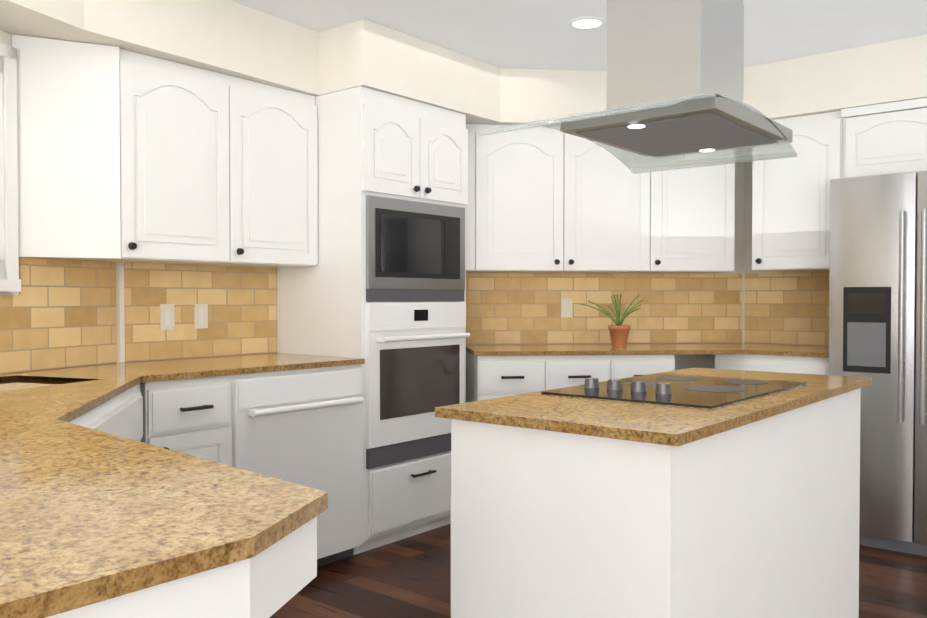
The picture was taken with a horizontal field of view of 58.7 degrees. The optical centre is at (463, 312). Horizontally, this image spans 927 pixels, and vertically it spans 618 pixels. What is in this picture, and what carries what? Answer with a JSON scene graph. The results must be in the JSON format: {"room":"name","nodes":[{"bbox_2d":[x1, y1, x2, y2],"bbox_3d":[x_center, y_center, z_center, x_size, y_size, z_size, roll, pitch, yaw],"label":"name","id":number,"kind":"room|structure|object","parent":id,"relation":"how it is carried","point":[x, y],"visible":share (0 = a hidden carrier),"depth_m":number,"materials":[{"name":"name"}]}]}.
{"room":"kitchen","nodes":[
{"label":"kitchen","id":0,"kind":"room"},
{"bbox_2d":[0,30,119,383],"bbox_3d":[-1.793,-0.089,2.873,0.100,2.470,1.519,0,1,21],"label":"wall","id":1,"kind":"structure","parent":0,"point":[5,38],"depth_m":3.53,"materials":[{"name":"paint tile"}]},
{"bbox_2d":[0,43,20,291],"bbox_3d":[-1.808,-0.517,2.708,0.107,0.892,0.723,0,1,21],"label":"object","id":2,"kind":"structure","parent":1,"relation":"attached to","point":[10,280],"depth_m":3.00,"materials":[{"name":"white wood"}]},
{"bbox_2d":[0,257,116,373],"bbox_3d":[-1.750,0.012,2.832,0.008,0.428,1.467,0,1,21],"label":"tile backsplash","id":3,"kind":"structure","parent":1,"relation":"attached to","point":[57,313],"depth_m":3.24,"materials":[{"name":"beige tile"}]},
{"bbox_2d":[12,34,119,261],"bbox_3d":[-1.518,-0.618,3.173,0.265,0.816,0.387,1,1,39],"label":"upper cabinet","id":4,"kind":"object","parent":1,"relation":"attached to","point":[68,139],"depth_m":3.12,"materials":[{"name":"white wood"}]},
{"bbox_2d":[116,47,247,265],"bbox_3d":[-1.257,-0.623,3.493,0.273,0.816,0.556,1,1,39],"label":"upper cabinet","id":5,"kind":"object","parent":1,"relation":"attached to","point":[126,156],"depth_m":3.40,"materials":[{"name":"white wood"}]},
{"bbox_2d":[120,262,276,361],"bbox_3d":[-0.948,-0.113,4.265,0.100,2.470,1.787,1,1,39],"label":"wall","id":6,"kind":"structure","parent":0,"point":[122,331],"depth_m":3.56,"materials":[{"name":"paint tile"}]},
{"bbox_2d":[124,263,276,361],"bbox_3d":[-1.204,-0.006,3.868,0.008,0.428,0.805,1,1,39],"label":"tile backsplash","id":7,"kind":"structure","parent":6,"relation":"attached to","point":[241,302],"depth_m":3.83,"materials":[{"name":"beige tile"}]},
{"bbox_2d":[160,304,174,329],"bbox_3d":[-1.329,0.019,3.703,0.006,0.115,0.070,1,1,39],"label":"electrical outlet plate","id":8,"kind":"object","parent":7,"relation":"attached to","point":[167,316],"depth_m":3.70,"materials":[{"name":"beige plastic"}]},
{"bbox_2d":[194,304,207,328],"bbox_3d":[-1.220,0.017,3.835,0.006,0.115,0.070,1,1,39],"label":"electrical outlet plate","id":9,"kind":"object","parent":7,"relation":"attached to","point":[200,310],"depth_m":3.83,"materials":[{"name":"beige plastic"}]},
{"bbox_2d":[244,79,317,267],"bbox_3d":[-0.978,-0.629,3.832,0.273,0.816,0.555,1,1,39],"label":"upper cabinet","id":10,"kind":"object","parent":6,"relation":"attached to","point":[283,166],"depth_m":3.80,"materials":[{"name":"white wood"}]},
{"bbox_2d":[0,0,926,125],"bbox_3d":[0.315,-1.180,3.220,3.146,0.299,4.647,1,1,39],"label":"soffit","id":11,"kind":"structure","parent":0,"point":[232,38],"depth_m":3.94,"materials":[{"name":"paint"}]},
{"bbox_2d":[231,0,926,70],"bbox_3d":[4.081,-1.374,3.983,14.000,0.060,20.488,1,1,39],"label":"ceiling","id":12,"kind":"structure","parent":0,"point":[533,34],"depth_m":3.84,"materials":[{"name":"paint"}]},
{"bbox_2d":[568,17,605,29],"bbox_3d":[0.570,-1.334,3.807,0.168,0.006,0.168,1,1,30],"label":"recessed light","id":13,"kind":"object","parent":12,"relation":"in","point":[586,23],"visible":0.98,"depth_m":3.77,"materials":[{"name":"white"}]},
{"bbox_2d":[479,0,796,173],"bbox_3d":[0.576,-0.915,2.554,0.600,0.803,0.940,1,1,39],"label":"range hood","id":14,"kind":"object","parent":12,"relation":"hanging from","point":[675,78],"visible":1,"depth_m":2.47,"materials":[{"name":"silver metal"}]},
{"bbox_2d":[269,524,926,617],"bbox_3d":[4.236,1.153,4.216,14.000,0.060,20.000,1,1,39],"label":"floor","id":15,"kind":"structure","parent":0,"point":[409,577],"depth_m":3.45,"materials":[{"name":"brown wood"}]},
{"bbox_2d":[69,383,143,442],"bbox_3d":[-1.174,0.706,2.420,0.348,0.895,1.064,0,1,-12],"label":"base cabinet","id":16,"kind":"object","parent":15,"relation":"on","point":[121,414],"visible":0.04,"depth_m":2.54,"materials":[{"name":"grey wood"}]},
{"bbox_2d":[46,516,316,617],"bbox_3d":[-1.146,0.727,1.211,1.679,0.896,1.295,1,1,39],"label":"base cabinet","id":17,"kind":"object","parent":15,"relation":"on","point":[270,581],"visible":0.23,"depth_m":0.95,"materials":[{"name":"white wood"}]},
{"bbox_2d":[0,353,364,617],"bbox_3d":[-0.930,0.250,2.164,2.596,0.024,3.095,1,1,39],"label":"countertop","id":18,"kind":"structure","parent":17,"relation":"on","point":[89,516],"depth_m":1.13,"materials":[{"name":"stone"}]},
{"bbox_2d":[0,382,58,390],"bbox_3d":[-1.540,0.330,2.567,0.424,0.146,0.704,0,1,21],"label":"sink basin","id":19,"kind":"object","parent":18,"relation":"in","point":[12,386],"visible":0.12,"depth_m":2.93,"materials":[{"name":"beige"}]},
{"bbox_2d":[140,364,363,566],"bbox_3d":[-1.015,0.687,3.560,0.698,0.895,1.060,1,1,39],"label":"base cabinet","id":20,"kind":"object","parent":15,"relation":"on","point":[303,427],"visible":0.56,"depth_m":3.43,"materials":[{"name":"grey wood"}]},
{"bbox_2d":[277,86,469,554],"bbox_3d":[-0.433,0.038,4.255,0.704,2.167,0.760,1,1,39],"label":"tall cabinet","id":21,"kind":"object","parent":15,"relation":"on","point":[380,288],"visible":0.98,"depth_m":3.97,"materials":[{"name":"white wood"}]},
{"bbox_2d":[466,351,674,402],"bbox_3d":[0.576,0.668,4.649,1.061,0.895,0.673,0,1,-6],"label":"base cabinet","id":22,"kind":"object","parent":15,"relation":"on","point":[489,377],"visible":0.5,"depth_m":4.34,"materials":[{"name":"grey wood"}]},
{"bbox_2d":[466,343,828,357],"bbox_3d":[0.980,0.208,4.613,1.916,0.024,1.687,1,1,39],"label":"countertop","id":23,"kind":"structure","parent":22,"relation":"on","point":[638,349],"depth_m":4.44,"materials":[{"name":"stone"}]},
{"bbox_2d":[580,295,642,346],"bbox_3d":[0.862,0.044,4.699,0.384,0.298,0.364,0,1,-6],"label":"plant pot","id":24,"kind":"object","parent":23,"relation":"on","point":[619,332],"visible":1,"depth_m":4.68,"materials":[{"name":"brown ceramic"}]},
{"bbox_2d":[451,388,860,617],"bbox_3d":[0.666,0.705,2.488,0.616,0.895,1.492,1,1,39],"label":"kitchen island","id":25,"kind":"object","parent":15,"relation":"on","point":[702,493],"depth_m":1.97,"materials":[{"name":"wood"}]},
{"bbox_2d":[435,368,871,447],"bbox_3d":[0.674,0.242,2.477,0.656,0.030,1.555,1,1,39],"label":"island countertop","id":26,"kind":"structure","parent":25,"relation":"on","point":[676,408],"depth_m":2.14,"materials":[{"name":"brown stone"}]},
{"bbox_2d":[715,354,828,374],"bbox_3d":[1.817,0.668,4.612,0.610,0.895,0.639,1,1,39],"label":"base cabinet","id":27,"kind":"object","parent":15,"relation":"on","point":[789,364],"visible":0.08,"depth_m":4.35,"materials":[{"name":"grey wood"}]},
{"bbox_2d":[829,171,926,556],"bbox_3d":[2.370,0.236,4.032,0.930,1.780,0.798,1,1,39],"label":"fridge","id":28,"kind":"object","parent":15,"relation":"on","point":[878,288],"visible":0.96,"depth_m":3.90,"materials":[{"name":"grey metal"}]},
{"bbox_2d":[466,148,743,369],"bbox_3d":[0.682,-0.127,5.038,2.192,2.470,0.100,0,1,-6],"label":"wall","id":29,"kind":"structure","parent":0,"point":[694,361],"depth_m":5.08,"materials":[{"name":"paint tile"}]},
{"bbox_2d":[466,124,473,271],"bbox_3d":[-0.060,-0.645,4.739,0.338,0.816,0.326,0,1,-6],"label":"upper cabinet","id":30,"kind":"object","parent":29,"relation":"attached to","point":[470,207],"depth_m":4.59,"materials":[{"name":"white wood"}]},
{"bbox_2d":[474,124,665,272],"bbox_3d":[0.577,-0.646,4.799,1.059,0.816,0.329,0,1,-6],"label":"upper cabinet","id":31,"kind":"object","parent":29,"relation":"attached to","point":[545,199],"depth_m":4.64,"materials":[{"name":"white wood"}]},
{"bbox_2d":[466,273,741,343],"bbox_3d":[0.856,-0.026,5.001,1.729,0.428,0.008,0,1,-6],"label":"tile backsplash","id":32,"kind":"structure","parent":29,"relation":"attached to","point":[513,308],"depth_m":4.99,"materials":[{"name":"beige tile"}]},
{"bbox_2d":[561,298,572,317],"bbox_3d":[0.623,-0.028,4.970,0.070,0.115,0.004,0,1,-6],"label":"outlet plates","id":33,"kind":"object","parent":32,"relation":"attached to","point":[566,307],"visible":1,"depth_m":4.97,"materials":[{"name":"beige plastic"}]},
{"bbox_2d":[658,149,734,272],"bbox_3d":[1.266,-0.647,4.867,0.558,0.816,0.329,0,1,-6],"label":"upper cabinet","id":34,"kind":"object","parent":29,"relation":"attached to","point":[698,209],"depth_m":4.71,"materials":[{"name":"white wood"}]},
{"bbox_2d":[743,148,818,345],"bbox_3d":[2.396,-0.119,4.606,1.687,2.470,0.100,1,1,39],"label":"wall","id":35,"kind":"structure","parent":0,"point":[747,217],"depth_m":5.07,"materials":[{"name":"paint"}]},
{"bbox_2d":[744,272,828,345],"bbox_3d":[1.994,-0.024,4.865,0.675,0.428,0.008,1,1,39],"label":"tile backsplash","id":36,"kind":"structure","parent":35,"relation":"attached to","point":[791,308],"depth_m":4.91,"materials":[{"name":"beige tile"}]},
{"bbox_2d":[752,111,842,272],"bbox_3d":[1.914,-0.642,4.584,0.465,0.817,0.524,1,1,39],"label":"upper cabinet","id":37,"kind":"object","parent":35,"relation":"attached to","point":[790,214],"visible":0.79,"depth_m":4.39,"materials":[{"name":"white wood"}]},
{"bbox_2d":[841,98,926,177],"bbox_3d":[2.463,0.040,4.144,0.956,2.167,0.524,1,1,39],"label":"upper cabinet","id":38,"kind":"object","parent":35,"relation":"attached to","point":[885,138],"visible":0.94,"depth_m":4.12,"materials":[{"name":"white wood"}]}
]}

